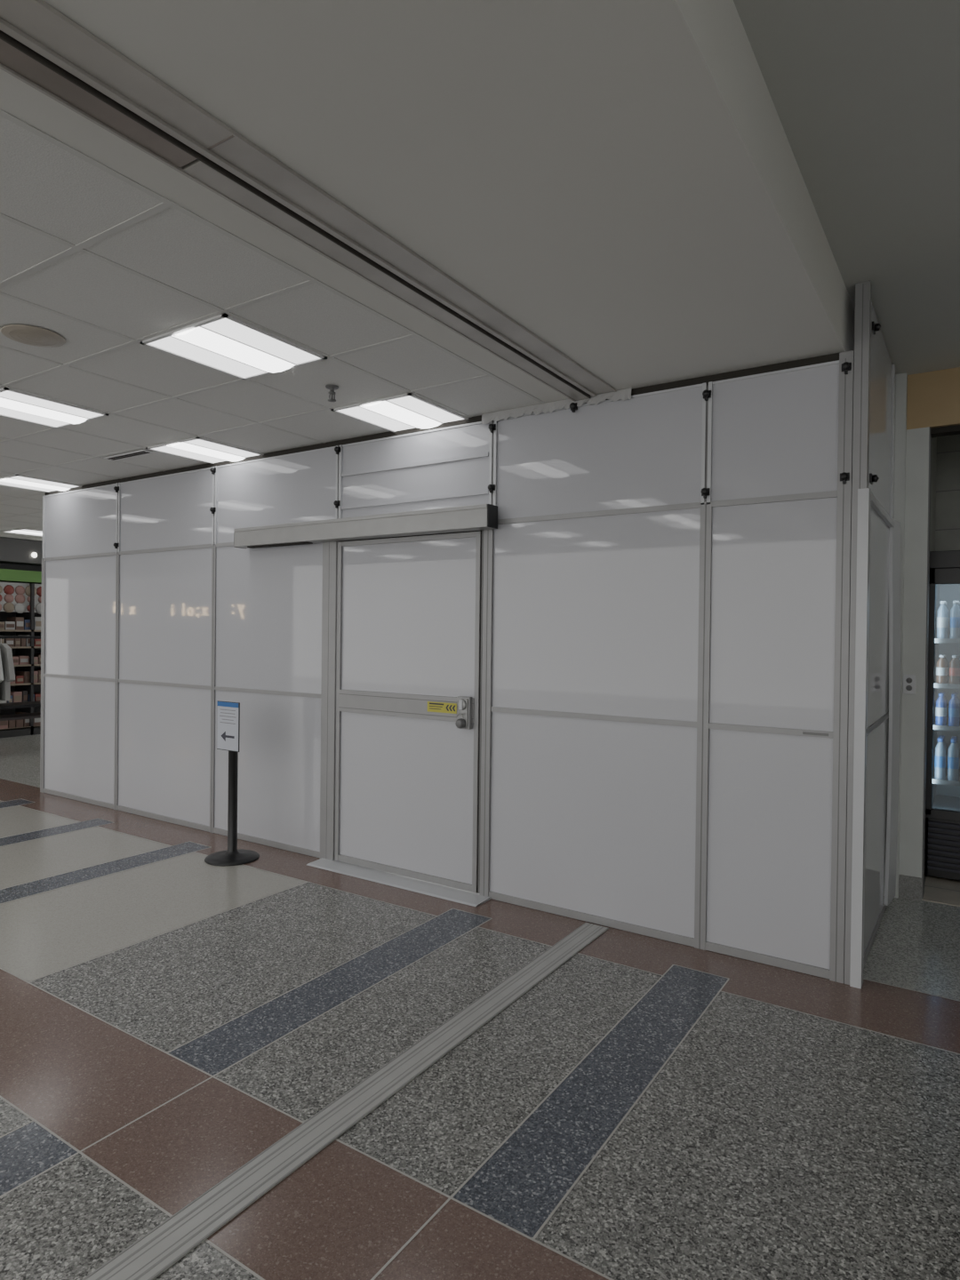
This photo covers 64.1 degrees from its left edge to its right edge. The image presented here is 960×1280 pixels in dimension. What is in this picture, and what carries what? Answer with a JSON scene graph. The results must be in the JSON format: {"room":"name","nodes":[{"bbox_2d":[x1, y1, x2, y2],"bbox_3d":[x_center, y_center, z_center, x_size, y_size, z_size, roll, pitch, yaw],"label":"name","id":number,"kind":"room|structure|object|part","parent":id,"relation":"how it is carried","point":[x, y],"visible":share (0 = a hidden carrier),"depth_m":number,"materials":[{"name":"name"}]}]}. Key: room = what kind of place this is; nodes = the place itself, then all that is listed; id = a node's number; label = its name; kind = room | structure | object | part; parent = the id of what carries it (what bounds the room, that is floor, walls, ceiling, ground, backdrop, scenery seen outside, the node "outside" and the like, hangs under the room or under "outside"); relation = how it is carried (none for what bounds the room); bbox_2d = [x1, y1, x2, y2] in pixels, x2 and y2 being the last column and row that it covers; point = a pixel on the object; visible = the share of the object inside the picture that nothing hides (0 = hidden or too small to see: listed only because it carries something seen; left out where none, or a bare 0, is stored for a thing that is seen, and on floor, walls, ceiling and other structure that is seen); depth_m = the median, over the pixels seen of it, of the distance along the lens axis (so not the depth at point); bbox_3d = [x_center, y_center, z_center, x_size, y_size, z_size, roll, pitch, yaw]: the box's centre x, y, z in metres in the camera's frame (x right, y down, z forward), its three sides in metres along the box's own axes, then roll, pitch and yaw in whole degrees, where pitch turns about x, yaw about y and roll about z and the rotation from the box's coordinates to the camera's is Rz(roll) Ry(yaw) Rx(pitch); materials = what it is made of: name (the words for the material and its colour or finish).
{"room":"airport terminal concourse","nodes":[
{"label":"airport terminal concourse","id":0,"kind":"room"},
{"bbox_2d":[0,536,42,571],"bbox_3d":[-6.646,-0.044,11.579,0.631,2.834,7.500,1,1,33],"label":"wall","id":1,"kind":"structure","parent":0,"point":[15,554],"depth_m":11.13,"materials":[{"name":"grey paint"}]},
{"bbox_2d":[0,734,959,1279],"bbox_3d":[-7.833,1.411,5.478,30.000,0.001,21.000,1,1,33],"label":"floor","id":2,"kind":"structure","parent":0,"point":[649,1108],"depth_m":2.66,"materials":[{"name":"grey stone"}]},
{"bbox_2d":[0,635,40,720],"bbox_3d":[-5.851,0.670,9.560,0.598,1.460,1.140,1,1,33],"label":"rack","id":3,"kind":"object","parent":2,"relation":"on","point":[7,675],"visible":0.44,"depth_m":9.38,"materials":[{"name":"black metal"}]},
{"bbox_2d":[0,568,41,737],"bbox_3d":[-6.701,0.175,11.257,0.500,2.400,5.140,1,1,33],"label":"shelving","id":4,"kind":"object","parent":2,"relation":"on","point":[20,591],"visible":0.15,"depth_m":11.10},
{"bbox_2d":[204,700,259,865],"bbox_3d":[-1.679,0.951,5.210,0.356,1.069,0.356,1,1,33],"label":"stanchion","id":5,"kind":"object","parent":2,"relation":"on","point":[228,712],"visible":1,"depth_m":5.18,"materials":[{"name":"black metal"}]},
{"bbox_3d":[-1.680,0.984,5.210,0.356,1.002,0.356,1,1,33],"label":"post","id":6,"kind":"part","parent":5,"relation":"part of","materials":[{"name":"black plastic"}]},
{"bbox_2d":[81,922,608,1279],"bbox_3d":[-3.192,1.523,-1.720,0.134,0.006,13.880,1,1,33],"label":"expansion joint","id":7,"kind":"object","parent":2,"relation":"on","point":[165,1244],"visible":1,"depth_m":2.35,"materials":[{"name":"metal"}]},
{"bbox_2d":[306,857,490,906],"bbox_3d":[-0.536,1.497,4.787,1.350,0.011,0.190,1,1,33],"label":"threshold","id":8,"kind":"object","parent":2,"relation":"on","point":[428,888],"depth_m":4.73,"materials":[{"name":"silver metal"}]},
{"bbox_2d":[40,280,871,988],"bbox_3d":[-1.206,-0.071,5.330,7.011,3.124,0.076,1,1,33],"label":"frame","id":9,"kind":"object","parent":2,"relation":"on","point":[849,736],"depth_m":3.78,"materials":[{"name":"metal"}]},
{"bbox_2d":[233,504,497,548],"bbox_3d":[-0.836,-0.720,4.979,2.182,0.139,0.112,1,1,33],"label":"header track","id":10,"kind":"object","parent":9,"relation":"attached to","point":[481,516],"depth_m":4.82,"materials":[{"name":"silver metal"}]},
{"bbox_2d":[335,531,480,893],"bbox_3d":[-0.479,0.418,4.827,1.140,2.130,0.038,1,1,33],"label":"door","id":11,"kind":"structure","parent":9,"relation":"attached to","point":[408,608],"depth_m":4.80,"materials":[{"name":"white plastic"}]},
{"bbox_2d":[427,701,456,713],"bbox_3d":[-0.231,0.409,4.640,0.220,0.062,0.003,1,1,33],"label":"label","id":12,"kind":"object","parent":11,"relation":"attached to","point":[432,707],"depth_m":4.64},
{"bbox_2d":[455,696,472,729],"bbox_3d":[-0.105,0.430,4.514,0.090,0.190,0.085,1,1,33],"label":"door lock","id":13,"kind":"object","parent":11,"relation":"attached to","point":[464,704],"depth_m":4.50,"materials":[{"name":"silver metal"}]},
{"bbox_2d":[338,529,483,893],"bbox_3d":[-0.474,0.408,4.832,1.172,2.150,0.024,1,1,33],"label":"door frame","id":14,"kind":"structure","parent":9,"relation":"attached to","point":[482,531],"depth_m":4.50,"materials":[{"name":"silver metal"}]},
{"bbox_2d":[44,363,839,968],"bbox_3d":[-1.239,0.075,5.346,6.873,2.770,0.022,1,1,33],"label":"panels","id":15,"kind":"object","parent":9,"relation":"attached to","point":[596,615],"visible":0.9,"depth_m":4.17,"materials":[{"name":"white plastic"}]},
{"bbox_3d":[-1.235,-1.330,5.361,6.871,0.039,0.025,1,1,33],"label":"gap strip","id":16,"kind":"part","parent":9,"relation":"part of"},
{"bbox_2d":[113,320,880,548],"bbox_3d":[-0.658,-1.099,5.001,5.816,0.742,0.162,1,1,33],"label":"clips","id":17,"kind":"object","parent":9,"relation":"attached to","point":[846,366],"visible":1,"depth_m":3.76,"materials":[{"name":"black plastic"}]},
{"bbox_2d":[921,875,959,906],"bbox_3d":[5.641,1.575,5.269,4.260,0.015,4.530,1,1,33],"label":"platform","id":18,"kind":"object","parent":2,"relation":"on","point":[939,890],"depth_m":4.70,"materials":[{"name":"metal"}]},
{"bbox_2d":[924,550,959,879],"bbox_3d":[3.366,0.492,5.000,0.775,2.110,0.760,1,1,33],"label":"fridge","id":19,"kind":"object","parent":18,"relation":"on","point":[942,802],"visible":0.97,"depth_m":4.92,"materials":[{"name":"black metal"}]},
{"bbox_2d":[0,0,959,541],"bbox_3d":[-5.075,-1.564,7.132,24.700,0.306,13.200,1,1,33],"label":"ceiling","id":20,"kind":"structure","parent":0,"point":[657,192],"depth_m":2.37,"materials":[{"name":"tile"}]},
{"bbox_2d":[1,528,42,536],"bbox_3d":[-5.983,-1.435,10.304,0.580,0.023,0.580,1,1,33],"label":"recessed light","id":21,"kind":"object","parent":20,"relation":"in","point":[28,532],"visible":0.56,"depth_m":10.20,"materials":[{"name":"white plastic"}]},
{"bbox_2d":[0,324,65,347],"bbox_3d":[-1.964,-1.334,3.372,0.250,0.008,0.250,1,1,33],"label":"ceiling speaker","id":22,"kind":"object","parent":20,"relation":"in","point":[26,334],"depth_m":3.35},
{"bbox_2d":[0,474,81,492],"bbox_3d":[-3.966,-1.381,6.821,0.580,0.023,0.580,1,1,33],"label":"recessed light","id":23,"kind":"object","parent":20,"relation":"in","point":[18,481],"visible":1,"depth_m":6.79,"materials":[{"name":"white plastic"}]},
{"bbox_2d":[0,387,108,428],"bbox_3d":[-2.622,-1.346,4.499,0.580,0.023,0.580,1,1,33],"label":"recessed light","id":24,"kind":"object","parent":20,"relation":"in","point":[16,404],"visible":1,"depth_m":4.50,"materials":[{"name":"white plastic"}]},
{"bbox_2d":[104,449,153,460],"bbox_3d":[-2.590,-1.359,5.639,0.500,0.009,0.080,1,1,33],"label":"ceiling vent","id":25,"kind":"object","parent":20,"relation":"in","point":[140,452],"visible":1,"depth_m":5.62,"materials":[{"name":"grey metal"}]},
{"bbox_2d":[145,436,263,463],"bbox_3d":[-1.962,-1.347,5.502,0.580,0.023,0.580,1,1,33],"label":"recessed light","id":26,"kind":"object","parent":20,"relation":"in","point":[200,449],"visible":1,"depth_m":5.46,"materials":[{"name":"white plastic"}]},
{"bbox_2d":[140,312,327,380],"bbox_3d":[-1.119,-1.320,3.510,0.580,0.023,0.580,1,1,33],"label":"recessed light","id":27,"kind":"object","parent":20,"relation":"in","point":[225,343],"visible":1,"depth_m":3.48,"materials":[{"name":"white plastic"}]},
{"bbox_2d":[0,108,545,540],"bbox_3d":[-6.420,-1.425,7.120,14.472,0.003,11.700,1,1,33],"label":"grid","id":28,"kind":"object","parent":20,"relation":"attached to","point":[166,203],"depth_m":3.26,"materials":[{"name":"white metal"}]},
{"bbox_2d":[0,0,615,401],"bbox_3d":[-1.362,-1.302,1.090,0.245,0.025,7.190,1,1,33],"label":"ceiling track","id":29,"kind":"object","parent":20,"relation":"attached to","point":[41,47],"depth_m":2.13,"materials":[{"name":"grey metal"}]},
{"bbox_2d":[325,384,338,401],"bbox_3d":[-0.778,-1.294,4.028,0.070,0.077,0.070,1,1,33],"label":"sprinkler","id":30,"kind":"object","parent":20,"relation":"attached to","point":[332,394],"visible":1,"depth_m":4.02,"materials":[{"name":"metal"}]},
{"bbox_2d":[331,392,468,431],"bbox_3d":[-0.459,-1.320,4.512,0.580,0.023,0.580,1,1,33],"label":"recessed light","id":31,"kind":"object","parent":20,"relation":"in","point":[407,411],"visible":1,"depth_m":4.47,"materials":[{"name":"white plastic"}]},
{"bbox_2d":[481,387,631,423],"bbox_3d":[0.396,-1.287,4.238,0.930,0.067,0.015,1,1,33],"label":"plastic film","id":32,"kind":"object","parent":20,"relation":"hanging from","point":[624,394],"visible":0.98,"depth_m":4.25,"materials":[{"name":"plastic"}]},
{"bbox_2d":[863,364,900,967],"bbox_3d":[2.092,-0.020,3.983,0.070,3.121,1.300,1,1,33],"label":"wall","id":33,"kind":"structure","parent":0,"point":[893,715],"depth_m":4.37,"materials":[{"name":"metal"}]},
{"bbox_2d":[864,301,895,953],"bbox_3d":[2.087,-0.033,4.010,0.010,3.086,1.340,1,1,33],"label":"panels","id":34,"kind":"object","parent":33,"relation":"attached to","point":[881,364],"visible":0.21,"depth_m":3.96,"materials":[{"name":"white plastic"}]},
{"bbox_3d":[2.397,0.411,4.427,0.033,2.200,0.227,1,1,43],"label":"warped edge panel","id":35,"kind":"part","parent":33,"relation":"part of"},
{"bbox_2d":[894,367,959,898],"bbox_3d":[4.333,0.009,3.477,4.520,3.126,0.200,1,1,33],"label":"wall","id":36,"kind":"structure","parent":0,"point":[928,404],"depth_m":4.56,"materials":[{"name":"paint"}]},
{"bbox_2d":[902,674,915,694],"bbox_3d":[2.563,0.264,4.576,0.067,0.115,0.012,1,1,33],"label":"power outlet","id":37,"kind":"object","parent":36,"relation":"attached to","point":[908,680],"visible":1,"depth_m":4.57,"materials":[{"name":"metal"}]},
{"bbox_2d":[898,874,922,900],"bbox_3d":[2.566,1.477,4.573,0.127,0.130,0.015,1,1,33],"label":"baseboard","id":38,"kind":"structure","parent":36,"relation":"attached to","point":[909,887],"depth_m":4.56,"materials":[{"name":"stone"}]},
{"bbox_2d":[929,434,959,551],"bbox_3d":[4.894,0.010,4.239,4.420,3.129,1.670,1,1,33],"label":"wall","id":39,"kind":"structure","parent":0,"point":[945,484],"depth_m":5.94,"materials":[{"name":"tile"}]}
]}

